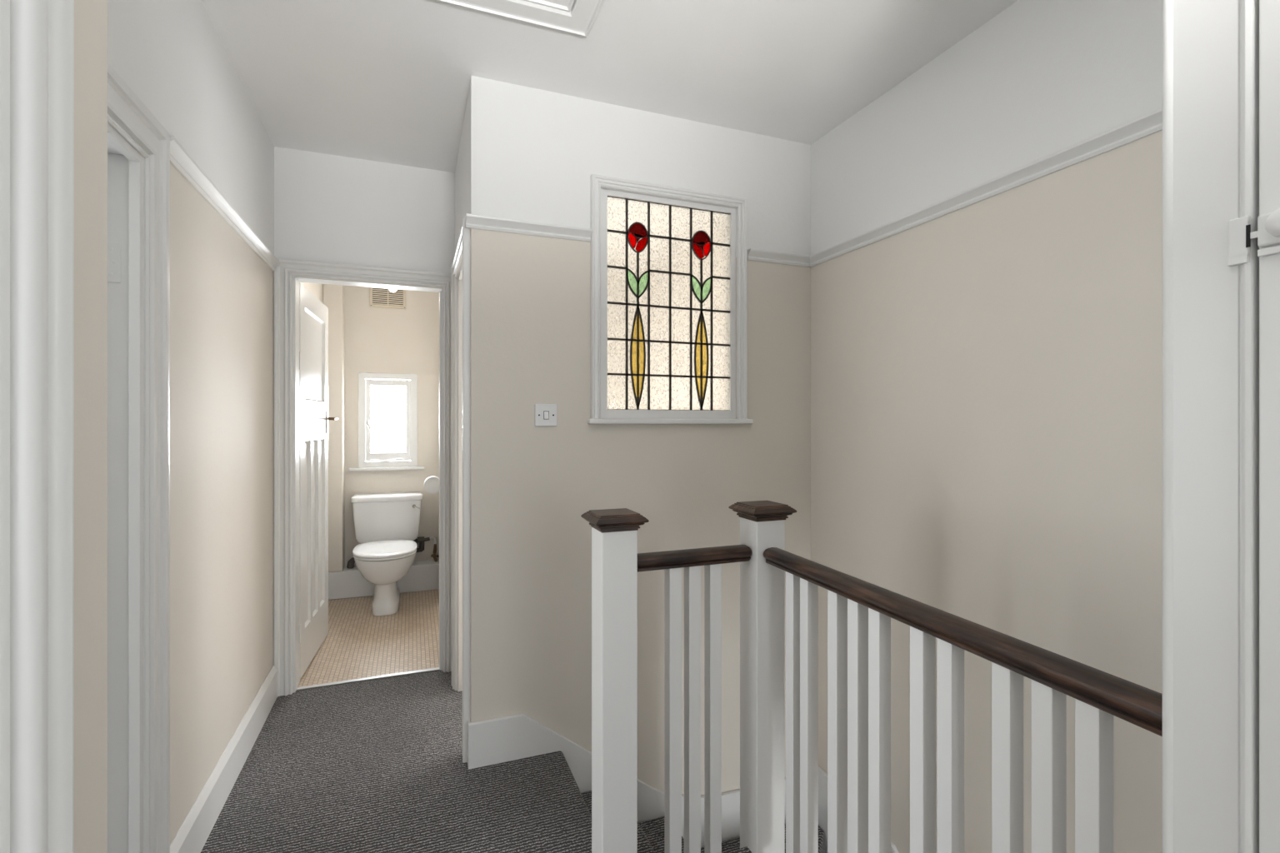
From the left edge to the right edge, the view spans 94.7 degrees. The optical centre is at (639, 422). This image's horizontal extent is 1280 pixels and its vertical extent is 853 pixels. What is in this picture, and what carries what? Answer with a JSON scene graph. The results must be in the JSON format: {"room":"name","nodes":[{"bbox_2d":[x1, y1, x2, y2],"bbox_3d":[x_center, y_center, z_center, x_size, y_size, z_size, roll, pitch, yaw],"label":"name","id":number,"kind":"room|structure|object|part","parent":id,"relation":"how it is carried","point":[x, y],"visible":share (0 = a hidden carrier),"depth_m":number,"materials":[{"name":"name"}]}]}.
{"room":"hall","nodes":[
{"label":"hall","id":0,"kind":"room"},
{"bbox_2d":[74,0,85,852],"bbox_3d":[0.060,-0.001,-0.961,0.040,2.602,3.163,0,0,-21],"label":"wall","id":1,"kind":"structure","parent":0,"point":[79,5],"depth_m":0.51,"materials":[{"name":"beige paint"}]},
{"bbox_2d":[0,0,74,852],"bbox_3d":[-0.277,0.244,0.005,0.026,2.091,1.023,0,0,-21],"label":"trim","id":2,"kind":"structure","parent":1,"relation":"attached to","point":[37,37],"depth_m":0.41,"materials":[{"name":"white wood"}]},
{"bbox_2d":[85,0,107,852],"bbox_3d":[-0.698,-0.006,0.463,0.430,2.592,0.040,0,0,-21],"label":"wall","id":3,"kind":"structure","parent":0,"point":[96,10],"depth_m":0.54,"materials":[{"name":"beige paint"}]},
{"bbox_2d":[107,0,274,844],"bbox_3d":[-1.646,-0.001,2.446,0.090,2.602,4.350,0,0,-21],"label":"wall","id":4,"kind":"structure","parent":0,"point":[171,54],"depth_m":1.93,"materials":[{"name":"beige paint"}]},
{"bbox_2d":[107,122,144,852],"bbox_3d":[-1.100,0.322,1.041,0.102,1.936,0.775,0,0,-21],"label":"lining","id":5,"kind":"object","parent":4,"relation":"attached to","point":[125,164],"visible":0.7,"depth_m":1.39,"materials":[{"name":"white wood"}]},
{"bbox_2d":[107,241,120,283],"bbox_3d":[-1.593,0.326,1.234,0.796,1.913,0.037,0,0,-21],"label":"hinge","id":6,"kind":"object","parent":5,"relation":"attached to","point":[113,248],"depth_m":1.39,"materials":[{"name":"white metal"}]},
{"bbox_2d":[107,60,169,852],"bbox_3d":[-1.049,0.272,1.060,0.026,2.037,0.987,0,0,-21],"label":"trim","id":7,"kind":"structure","parent":4,"relation":"attached to","point":[127,113],"depth_m":1.44,"materials":[{"name":"white wood"}]},
{"bbox_2d":[170,665,277,852],"bbox_3d":[-1.475,1.214,2.153,0.018,0.152,1.350,0,0,-21],"label":"baseboard","id":8,"kind":"structure","parent":4,"relation":"attached to","point":[193,833],"depth_m":2.00,"materials":[{"name":"white wood"}]},
{"bbox_2d":[170,135,280,271],"bbox_3d":[-1.469,-0.726,2.156,0.032,0.052,1.350,0,0,-21],"label":"rail","id":9,"kind":"object","parent":4,"relation":"attached to","point":[180,159],"visible":0.78,"depth_m":1.91,"materials":[{"name":"white wood"}]},
{"bbox_2d":[300,282,323,303],"bbox_3d":[-1.677,-0.006,3.783,0.815,2.592,1.635,0,0,-21],"label":"wall","id":10,"kind":"structure","parent":0,"point":[317,289],"depth_m":3.97,"materials":[{"name":"beige paint"}]},
{"bbox_2d":[323,284,344,572],"bbox_3d":[-2.261,-0.105,4.354,0.128,2.394,0.147,0,0,-21],"label":"wall","id":11,"kind":"structure","parent":0,"point":[333,295],"depth_m":4.29,"materials":[{"name":"beige paint"}]},
{"bbox_2d":[274,146,454,288],"bbox_3d":[-1.364,-0.001,2.973,0.815,2.602,0.100,0,0,-21],"label":"wall","id":12,"kind":"structure","parent":0,"point":[328,208],"depth_m":2.92,"materials":[{"name":"paint"}]},
{"bbox_2d":[273,258,451,697],"bbox_3d":[-1.333,0.259,2.919,0.831,2.062,0.024,0,0,-21],"label":"door frame","id":13,"kind":"structure","parent":12,"relation":"attached to","point":[283,273],"depth_m":2.79,"materials":[{"name":"white wood"}]},
{"bbox_2d":[292,276,443,693],"bbox_3d":[-1.360,0.297,2.988,0.690,1.986,0.125,0,0,-21],"label":"lining","id":14,"kind":"object","parent":12,"relation":"attached to","point":[296,280],"visible":0.99,"depth_m":2.92,"materials":[{"name":"white wood"}]},
{"bbox_2d":[299,283,338,679],"bbox_3d":[-1.770,0.293,3.243,0.101,1.970,0.692,0,0,-17],"label":"door","id":15,"kind":"structure","parent":14,"relation":"attached to","point":[313,353],"depth_m":3.23,"materials":[{"name":"white wood"}]},
{"bbox_3d":[-1.745,0.575,3.068,0.025,0.962,0.132,0,0,-17],"label":"panel","id":16,"kind":"part","parent":15,"relation":"part of","materials":[{"name":"white wood"}]},
{"bbox_3d":[-1.799,-0.352,3.240,0.025,0.477,0.492,0,0,-17],"label":"panel","id":17,"kind":"part","parent":15,"relation":"part of","materials":[{"name":"white wood"}]},
{"bbox_3d":[-1.799,0.575,3.240,0.025,0.962,0.132,0,0,-17],"label":"panel","id":18,"kind":"part","parent":15,"relation":"part of","materials":[{"name":"white wood"}]},
{"bbox_3d":[-1.853,0.575,3.412,0.025,0.962,0.132,0,0,-17],"label":"panel","id":19,"kind":"part","parent":15,"relation":"part of","materials":[{"name":"white wood"}]},
{"bbox_3d":[-1.872,-0.002,3.528,0.006,0.140,0.030,0,0,-17],"label":"handle","id":20,"kind":"part","parent":15,"relation":"part of","materials":[{"name":"silver metal"}]},
{"bbox_3d":[-1.831,-0.021,3.495,0.065,0.020,0.106,0,0,-17],"label":"lever","id":21,"kind":"part","parent":15,"relation":"part of","materials":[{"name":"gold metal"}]},
{"bbox_2d":[344,285,439,567],"bbox_3d":[-1.989,-0.006,4.592,0.815,2.592,0.100,0,0,-21],"label":"wall","id":22,"kind":"structure","parent":0,"point":[378,340],"depth_m":4.58,"materials":[{"name":"beige paint"}]},
{"bbox_2d":[328,560,439,599],"bbox_3d":[-1.944,1.191,4.475,0.807,0.198,0.150,0,0,-21],"label":"trim","id":23,"kind":"structure","parent":22,"relation":"attached to","point":[422,575],"depth_m":4.38,"materials":[{"name":"white wood"}]},
{"bbox_2d":[346,557,354,569],"bbox_3d":[-2.118,1.052,4.435,0.159,0.082,0.048,0,0,-21],"label":"pipe","id":24,"kind":"object","parent":23,"relation":"on","point":[351,562],"visible":0.64,"depth_m":4.40,"materials":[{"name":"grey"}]},
{"bbox_2d":[416,536,439,561],"bbox_3d":[-1.688,0.994,4.598,0.223,0.202,0.050,0,0,-21],"label":"pipe","id":25,"kind":"object","parent":23,"relation":"on","point":[421,540],"visible":0.88,"depth_m":4.60,"materials":[{"name":"grey metal"}]},
{"bbox_2d":[349,372,424,471],"bbox_3d":[-1.951,-0.007,4.556,0.530,0.749,0.095,0,0,-21],"label":"window","id":26,"kind":"structure","parent":22,"relation":"in","point":[382,461],"depth_m":4.55,"materials":[{"name":"white wood"}]},
{"bbox_3d":[-1.942,0.356,4.532,0.530,0.022,0.045,0,0,-21],"label":"sill","id":27,"kind":"part","parent":26,"relation":"part of","materials":[{"name":"white wood"}]},
{"bbox_3d":[-1.951,-0.026,4.570,0.270,0.553,0.004,0,0,-21],"label":"glass","id":28,"kind":"part","parent":26,"relation":"part of","materials":[{"name":"white glass"}]},
{"bbox_3d":[-1.951,-0.017,4.571,0.322,0.633,0.037,0,0,-21],"label":"sash","id":29,"kind":"part","parent":26,"relation":"part of","materials":[{"name":"white"}]},
{"bbox_2d":[370,287,405,309],"bbox_3d":[-1.945,-0.970,4.548,0.255,0.174,0.012,0,0,-21],"label":"air vent","id":30,"kind":"object","parent":22,"relation":"in","point":[379,297],"visible":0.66,"depth_m":4.54,"materials":[{"name":"beige plastic"}]},
{"bbox_2d":[424,475,439,494],"bbox_3d":[-1.527,0.460,4.347,0.124,0.124,0.114,0,0,-21],"label":"toilet roll holder","id":31,"kind":"object","parent":22,"relation":"attached to","point":[431,483],"visible":0.9,"depth_m":4.30,"materials":[{"name":"white plastic"}]},
{"bbox_2d":[455,90,469,691],"bbox_3d":[-1.101,-0.001,3.562,0.100,2.602,2.660,0,0,-21],"label":"wall","id":32,"kind":"structure","parent":0,"point":[462,171],"depth_m":2.58,"materials":[{"name":"beige paint"}]},
{"bbox_2d":[458,265,462,691],"bbox_3d":[-0.727,0.297,2.592,0.100,1.985,0.560,0,0,-21],"label":"lining","id":33,"kind":"object","parent":32,"relation":"attached to","point":[460,277],"visible":0.16,"depth_m":2.83,"materials":[{"name":"white wood"}]},
{"bbox_2d":[451,218,470,763],"bbox_3d":[-0.787,0.259,2.569,0.028,2.063,0.716,0,0,-21],"label":"trim bathroom architrave","id":34,"kind":"structure","parent":32,"relation":"attached to","point":[462,257],"depth_m":2.24,"materials":[{"name":"white wood"}]},
{"bbox_2d":[467,720,470,766],"bbox_3d":[-0.645,1.210,2.224,0.011,0.160,0.036,0,0,-21],"label":"baseboard","id":35,"kind":"structure","parent":32,"relation":"attached to","point":[468,721],"depth_m":2.21,"materials":[{"name":"white wood"}]},
{"bbox_2d":[200,589,751,852],"bbox_3d":[-1.101,1.360,0.888,3.385,0.140,7.450,0,0,-21],"label":"floor","id":36,"kind":"structure","parent":0,"point":[377,766],"depth_m":2.16,"materials":[{"name":"grey carpet"}]},
{"bbox_2d":[296,667,439,689],"bbox_3d":[-1.346,1.286,2.964,0.662,0.005,0.026,0,0,-21],"label":"threshold strip","id":37,"kind":"object","parent":36,"relation":"on","point":[436,668],"visible":0.91,"depth_m":2.95,"materials":[{"name":"silver metal"}]},
{"bbox_2d":[350,491,422,615],"bbox_3d":[-1.803,0.916,4.190,0.494,0.747,0.776,0,0,-21],"label":"toilet","id":38,"kind":"object","parent":36,"relation":"on","point":[387,525],"visible":1,"depth_m":4.28,"materials":[{"name":"white ceramic"}]},
{"bbox_3d":[-1.756,0.892,4.066,0.402,0.015,0.499,0,0,-21],"label":"seat","id":39,"kind":"part","parent":38,"relation":"part of","materials":[{"name":"white plastic"}]},
{"bbox_3d":[-1.753,0.866,4.059,0.406,0.032,0.495,0,0,-21],"label":"lid","id":40,"kind":"part","parent":38,"relation":"part of","materials":[{"name":"white plastic"}]},
{"bbox_3d":[-1.902,0.565,4.445,0.494,0.043,0.228,0,0,-21],"label":"cistern lid","id":41,"kind":"part","parent":38,"relation":"part of","materials":[{"name":"white ceramic"}]},
{"bbox_2d":[580,500,1162,852],"bbox_3d":[0.334,1.144,1.245,0.626,1.792,1.166,0,0,-21],"label":"balustrade","id":42,"kind":"object","parent":36,"relation":"on","point":[860,612],"visible":0.94,"depth_m":1.55,"materials":[{"name":"white wood"}]},
{"bbox_3d":[-0.072,0.791,1.634,0.100,0.998,0.100,0,0,-21],"label":"newel post","id":43,"kind":"part","parent":42,"relation":"part of","materials":[{"name":"white wood"}]},
{"bbox_3d":[0.151,0.394,1.722,0.378,0.045,0.063,0,0,-21],"label":"handrail","id":44,"kind":"part","parent":42,"relation":"part of","materials":[{"name":"brown wood"}]},
{"bbox_3d":[0.374,1.166,1.805,0.098,1.748,0.098,0,0,-21],"label":"newel post","id":45,"kind":"part","parent":42,"relation":"part of","materials":[{"name":"white wood"}]},
{"bbox_3d":[0.554,0.394,1.264,0.063,0.045,1.041,0,0,-18],"label":"handrail","id":46,"kind":"part","parent":42,"relation":"part of","materials":[{"name":"brown wood"}]},
{"bbox_2d":[1162,0,1279,852],"bbox_3d":[1.206,0.004,0.486,0.882,2.611,0.879,0,0,-21],"label":"door frame","id":47,"kind":"structure","parent":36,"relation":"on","point":[1221,58],"depth_m":0.69,"materials":[{"name":"white wood"}]},
{"bbox_3d":[0.703,-0.212,0.619,0.009,0.036,0.079,0,0,-21],"label":"latch plate","id":48,"kind":"part","parent":47,"relation":"part of","materials":[{"name":"white metal"}]},
{"bbox_3d":[0.823,0.158,0.339,0.018,2.225,0.690,0,0,-21],"label":"door","id":49,"kind":"part","parent":47,"relation":"part of","materials":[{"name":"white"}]},
{"bbox_3d":[0.687,-0.214,0.627,0.015,0.032,0.032,0,0,-21],"label":"latch knob","id":50,"kind":"part","parent":47,"relation":"part of","materials":[{"name":"white"}]},
{"bbox_2d":[200,0,1018,172],"bbox_3d":[-0.701,-1.362,1.042,4.442,0.120,7.650,0,0,-21],"label":"ceiling","id":51,"kind":"structure","parent":0,"point":[382,81],"depth_m":2.12,"materials":[{"name":"paint"}]},
{"bbox_2d":[436,0,604,36],"bbox_3d":[-0.331,-1.289,1.476,0.645,0.026,0.792,0,0,-21],"label":"hatch","id":52,"kind":"object","parent":51,"relation":"attached to","point":[575,17],"visible":1,"depth_m":1.84,"materials":[{"name":"white wood"}]},
{"bbox_3d":[-0.331,-1.296,1.476,0.481,0.012,0.628,0,0,-21],"label":"hatch panel","id":53,"kind":"part","parent":52,"relation":"part of","materials":[{"name":"white"}]},
{"bbox_2d":[469,75,810,795],"bbox_3d":[0.113,1.304,2.552,1.637,5.212,0.100,0,0,-21],"label":"wall","id":54,"kind":"structure","parent":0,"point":[534,153],"depth_m":2.38,"materials":[{"name":"beige paint"}]},
{"bbox_2d":[465,213,592,241],"bbox_3d":[-0.421,-0.750,2.275,0.483,0.044,0.032,0,0,-21],"label":"rail","id":55,"kind":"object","parent":54,"relation":"attached to","point":[472,221],"depth_m":2.27,"materials":[{"name":"white wood"}]},
{"bbox_2d":[535,404,557,426],"bbox_3d":[-0.367,-0.029,2.304,0.088,0.087,0.016,0,0,-21],"label":"light switch","id":56,"kind":"object","parent":54,"relation":"attached to","point":[546,415],"visible":1,"depth_m":2.30,"materials":[{"name":"white plastic"}]},
{"bbox_2d":[468,714,785,848],"bbox_3d":[0.082,1.657,2.476,1.549,1.065,0.017,0,0,-21],"label":"baseboard","id":57,"kind":"structure","parent":54,"relation":"attached to","point":[491,742],"depth_m":2.30,"materials":[{"name":"white wood"}]},
{"bbox_2d":[586,174,753,424],"bbox_3d":[0.136,-0.493,2.515,0.755,1.001,0.086,0,0,-21],"label":"window","id":58,"kind":"structure","parent":54,"relation":"attached to","point":[662,271],"depth_m":2.52,"materials":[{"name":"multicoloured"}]},
{"bbox_3d":[-0.101,-0.863,2.442,0.094,0.144,0.002,0,0,-21],"label":"glass pane","id":59,"kind":"part","parent":58,"relation":"part of","materials":[{"name":"white glass"}]},
{"bbox_3d":[-0.101,-0.716,2.442,0.094,0.146,0.002,0,0,-21],"label":"glass pane","id":60,"kind":"part","parent":58,"relation":"part of","materials":[{"name":"white glass"}]},
{"bbox_3d":[-0.101,-0.568,2.442,0.094,0.147,0.002,0,0,-21],"label":"glass pane","id":61,"kind":"part","parent":58,"relation":"part of","materials":[{"name":"white glass"}]},
{"bbox_3d":[-0.101,-0.418,2.442,0.094,0.147,0.002,0,0,-21],"label":"glass pane","id":62,"kind":"part","parent":58,"relation":"part of","materials":[{"name":"white glass"}]},
{"bbox_3d":[-0.101,-0.272,2.442,0.094,0.143,0.002,0,0,-21],"label":"glass pane","id":63,"kind":"part","parent":58,"relation":"part of","materials":[{"name":"white glass"}]},
{"bbox_3d":[-0.101,-0.123,2.442,0.094,0.149,0.002,0,0,-21],"label":"glass pane","id":64,"kind":"part","parent":58,"relation":"part of","materials":[{"name":"white glass"}]},
{"bbox_3d":[-0.032,-0.582,2.465,0.049,0.117,0.003,0,0,-21],"label":"glass","id":65,"kind":"part","parent":58,"relation":"part of","materials":[{"name":"green glass"}]},
{"bbox_3d":[-0.023,-0.275,2.469,0.031,0.426,0.003,0,0,-21],"label":"amber glass","id":66,"kind":"part","parent":58,"relation":"part of","materials":[{"name":"yellow glass"}]},
{"bbox_3d":[-0.010,-0.863,2.477,0.097,0.144,0.002,0,0,-21],"label":"glass pane","id":67,"kind":"part","parent":58,"relation":"part of","materials":[{"name":"white glass"}]},
{"bbox_3d":[-0.010,-0.641,2.477,0.097,0.295,0.002,0,0,-21],"label":"glass pane","id":68,"kind":"part","parent":58,"relation":"part of","materials":[{"name":"white glass"}]},
{"bbox_3d":[-0.010,-0.418,2.477,0.097,0.147,0.002,0,0,-21],"label":"glass pane","id":69,"kind":"part","parent":58,"relation":"part of","materials":[{"name":"white glass"}]},
{"bbox_3d":[-0.010,-0.272,2.477,0.097,0.143,0.002,0,0,-21],"label":"glass pane","id":70,"kind":"part","parent":58,"relation":"part of","materials":[{"name":"yellow glass"}]},
{"bbox_3d":[-0.010,-0.123,2.477,0.097,0.149,0.002,0,0,-21],"label":"glass pane","id":71,"kind":"part","parent":58,"relation":"part of","materials":[{"name":"white glass"}]},
{"bbox_3d":[0.006,-0.275,2.480,0.031,0.426,0.003,0,0,-21],"label":"amber glass","id":72,"kind":"part","parent":58,"relation":"part of","materials":[{"name":"yellow glass"}]},
{"bbox_3d":[0.014,-0.582,2.483,0.049,0.117,0.003,0,0,-21],"label":"glass","id":73,"kind":"part","parent":58,"relation":"part of","materials":[{"name":"green glass"}]},
{"bbox_3d":[0.083,-0.863,2.512,0.097,0.144,0.002,0,0,-21],"label":"glass pane","id":74,"kind":"part","parent":58,"relation":"part of","materials":[{"name":"white glass"}]},
{"bbox_3d":[0.083,-0.716,2.512,0.097,0.146,0.002,0,0,-21],"label":"glass pane","id":75,"kind":"part","parent":58,"relation":"part of","materials":[{"name":"white glass"}]},
{"bbox_3d":[0.083,-0.568,2.512,0.097,0.147,0.002,0,0,-21],"label":"glass pane","id":76,"kind":"part","parent":58,"relation":"part of","materials":[{"name":"white glass"}]},
{"bbox_3d":[0.083,-0.418,2.512,0.097,0.147,0.002,0,0,-21],"label":"glass pane","id":77,"kind":"part","parent":58,"relation":"part of","materials":[{"name":"white glass"}]},
{"bbox_3d":[0.083,-0.272,2.512,0.097,0.143,0.002,0,0,-21],"label":"glass pane","id":78,"kind":"part","parent":58,"relation":"part of","materials":[{"name":"white glass"}]},
{"bbox_3d":[0.083,-0.123,2.512,0.097,0.149,0.002,0,0,-21],"label":"glass pane","id":79,"kind":"part","parent":58,"relation":"part of","materials":[{"name":"white glass"}]},
{"bbox_3d":[0.144,-0.004,2.495,0.755,0.022,0.044,0,0,-21],"label":"sill","id":80,"kind":"part","parent":58,"relation":"part of","materials":[{"name":"white wood"}]},
{"bbox_3d":[0.175,-0.863,2.548,0.097,0.144,0.002,0,0,-21],"label":"glass pane","id":81,"kind":"part","parent":58,"relation":"part of","materials":[{"name":"white glass"}]},
{"bbox_3d":[0.175,-0.716,2.548,0.097,0.146,0.002,0,0,-21],"label":"glass pane","id":82,"kind":"part","parent":58,"relation":"part of","materials":[{"name":"white glass"}]},
{"bbox_3d":[0.175,-0.568,2.548,0.097,0.147,0.002,0,0,-21],"label":"glass pane","id":83,"kind":"part","parent":58,"relation":"part of","materials":[{"name":"white glass"}]},
{"bbox_3d":[0.175,-0.418,2.548,0.097,0.147,0.002,0,0,-21],"label":"glass pane","id":84,"kind":"part","parent":58,"relation":"part of","materials":[{"name":"white glass"}]},
{"bbox_3d":[0.175,-0.272,2.548,0.097,0.143,0.002,0,0,-21],"label":"glass pane","id":85,"kind":"part","parent":58,"relation":"part of","materials":[{"name":"white glass"}]},
{"bbox_3d":[0.175,-0.123,2.548,0.097,0.149,0.002,0,0,-21],"label":"glass pane","id":86,"kind":"part","parent":58,"relation":"part of","materials":[{"name":"white glass"}]},
{"bbox_3d":[0.246,-0.582,2.572,0.049,0.117,0.003,0,0,-21],"label":"glass","id":87,"kind":"part","parent":58,"relation":"part of","materials":[{"name":"green glass"}]},
{"bbox_3d":[0.255,-0.275,2.576,0.031,0.426,0.003,0,0,-21],"label":"amber glass","id":88,"kind":"part","parent":58,"relation":"part of","materials":[{"name":"yellow glass"}]},
{"bbox_3d":[0.268,-0.863,2.584,0.099,0.144,0.002,0,0,-21],"label":"glass pane","id":89,"kind":"part","parent":58,"relation":"part of","materials":[{"name":"white glass"}]},
{"bbox_3d":[0.268,-0.641,2.584,0.099,0.295,0.002,0,0,-21],"label":"glass pane","id":90,"kind":"part","parent":58,"relation":"part of","materials":[{"name":"white glass"}]},
{"bbox_3d":[0.268,-0.418,2.584,0.099,0.147,0.002,0,0,-21],"label":"glass pane","id":91,"kind":"part","parent":58,"relation":"part of","materials":[{"name":"white glass"}]},
{"bbox_3d":[0.268,-0.272,2.584,0.099,0.143,0.002,0,0,-21],"label":"glass pane","id":92,"kind":"part","parent":58,"relation":"part of","materials":[{"name":"yellow glass"}]},
{"bbox_3d":[0.268,-0.123,2.584,0.099,0.149,0.002,0,0,-21],"label":"glass pane","id":93,"kind":"part","parent":58,"relation":"part of","materials":[{"name":"white glass"}]},
{"bbox_3d":[0.284,-0.275,2.587,0.031,0.426,0.003,0,0,-21],"label":"amber glass","id":94,"kind":"part","parent":58,"relation":"part of","materials":[{"name":"yellow glass"}]},
{"bbox_3d":[0.292,-0.582,2.590,0.049,0.117,0.003,0,0,-21],"label":"glass","id":95,"kind":"part","parent":58,"relation":"part of","materials":[{"name":"green glass"}]},
{"bbox_3d":[0.360,-0.863,2.619,0.094,0.144,0.002,0,0,-21],"label":"glass pane","id":96,"kind":"part","parent":58,"relation":"part of","materials":[{"name":"white glass"}]},
{"bbox_3d":[0.360,-0.716,2.619,0.094,0.146,0.002,0,0,-21],"label":"glass pane","id":97,"kind":"part","parent":58,"relation":"part of","materials":[{"name":"white glass"}]},
{"bbox_3d":[0.360,-0.568,2.619,0.094,0.147,0.002,0,0,-21],"label":"glass pane","id":98,"kind":"part","parent":58,"relation":"part of","materials":[{"name":"white glass"}]},
{"bbox_3d":[0.360,-0.418,2.619,0.094,0.147,0.002,0,0,-21],"label":"glass pane","id":99,"kind":"part","parent":58,"relation":"part of","materials":[{"name":"white glass"}]},
{"bbox_3d":[0.360,-0.272,2.619,0.094,0.143,0.002,0,0,-21],"label":"glass pane","id":100,"kind":"part","parent":58,"relation":"part of","materials":[{"name":"white glass"}]},
{"bbox_3d":[0.360,-0.123,2.619,0.094,0.149,0.002,0,0,-21],"label":"glass pane","id":101,"kind":"part","parent":58,"relation":"part of","materials":[{"name":"white glass"}]},
{"bbox_2d":[747,248,809,267],"bbox_3d":[0.646,-0.750,2.687,0.345,0.044,0.032,0,0,-21],"label":"rail","id":102,"kind":"object","parent":54,"relation":"attached to","point":[758,255],"visible":0.81,"depth_m":2.68,"materials":[{"name":"white wood"}]},
{"bbox_2d":[810,0,1162,852],"bbox_3d":[1.710,1.304,0.547,0.100,5.212,4.790,0,0,-21],"label":"wall","id":103,"kind":"structure","parent":0,"point":[987,374],"depth_m":1.88,"materials":[{"name":"beige paint"}]},
{"bbox_2d":[818,766,899,852],"bbox_3d":[1.312,2.735,1.412,0.017,2.309,2.889,0,0,-21],"label":"baseboard","id":104,"kind":"structure","parent":103,"relation":"attached to","point":[822,776],"depth_m":2.65,"materials":[{"name":"white wood"}]},
{"bbox_2d":[809,107,1162,267],"bbox_3d":[1.115,-0.750,1.903,0.032,0.044,1.831,0,0,-21],"label":"rail","id":105,"kind":"object","parent":103,"relation":"attached to","point":[1149,123],"visible":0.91,"depth_m":1.82,"materials":[{"name":"white wood"}]},
{"bbox_3d":[0.524,3.960,0.090,2.442,0.100,4.790,0,0,-21],"label":"floor","id":106,"kind":"structure","parent":0,"visible":0},
{"bbox_2d":[580,790,824,852],"bbox_3d":[0.760,2.724,1.181,1.178,2.512,2.886,0,0,-21],"label":"staircase","id":107,"kind":"structure","parent":106,"relation":"on","point":[650,832],"depth_m":2.36,"materials":[{"name":"grey carpet"}]}
]}

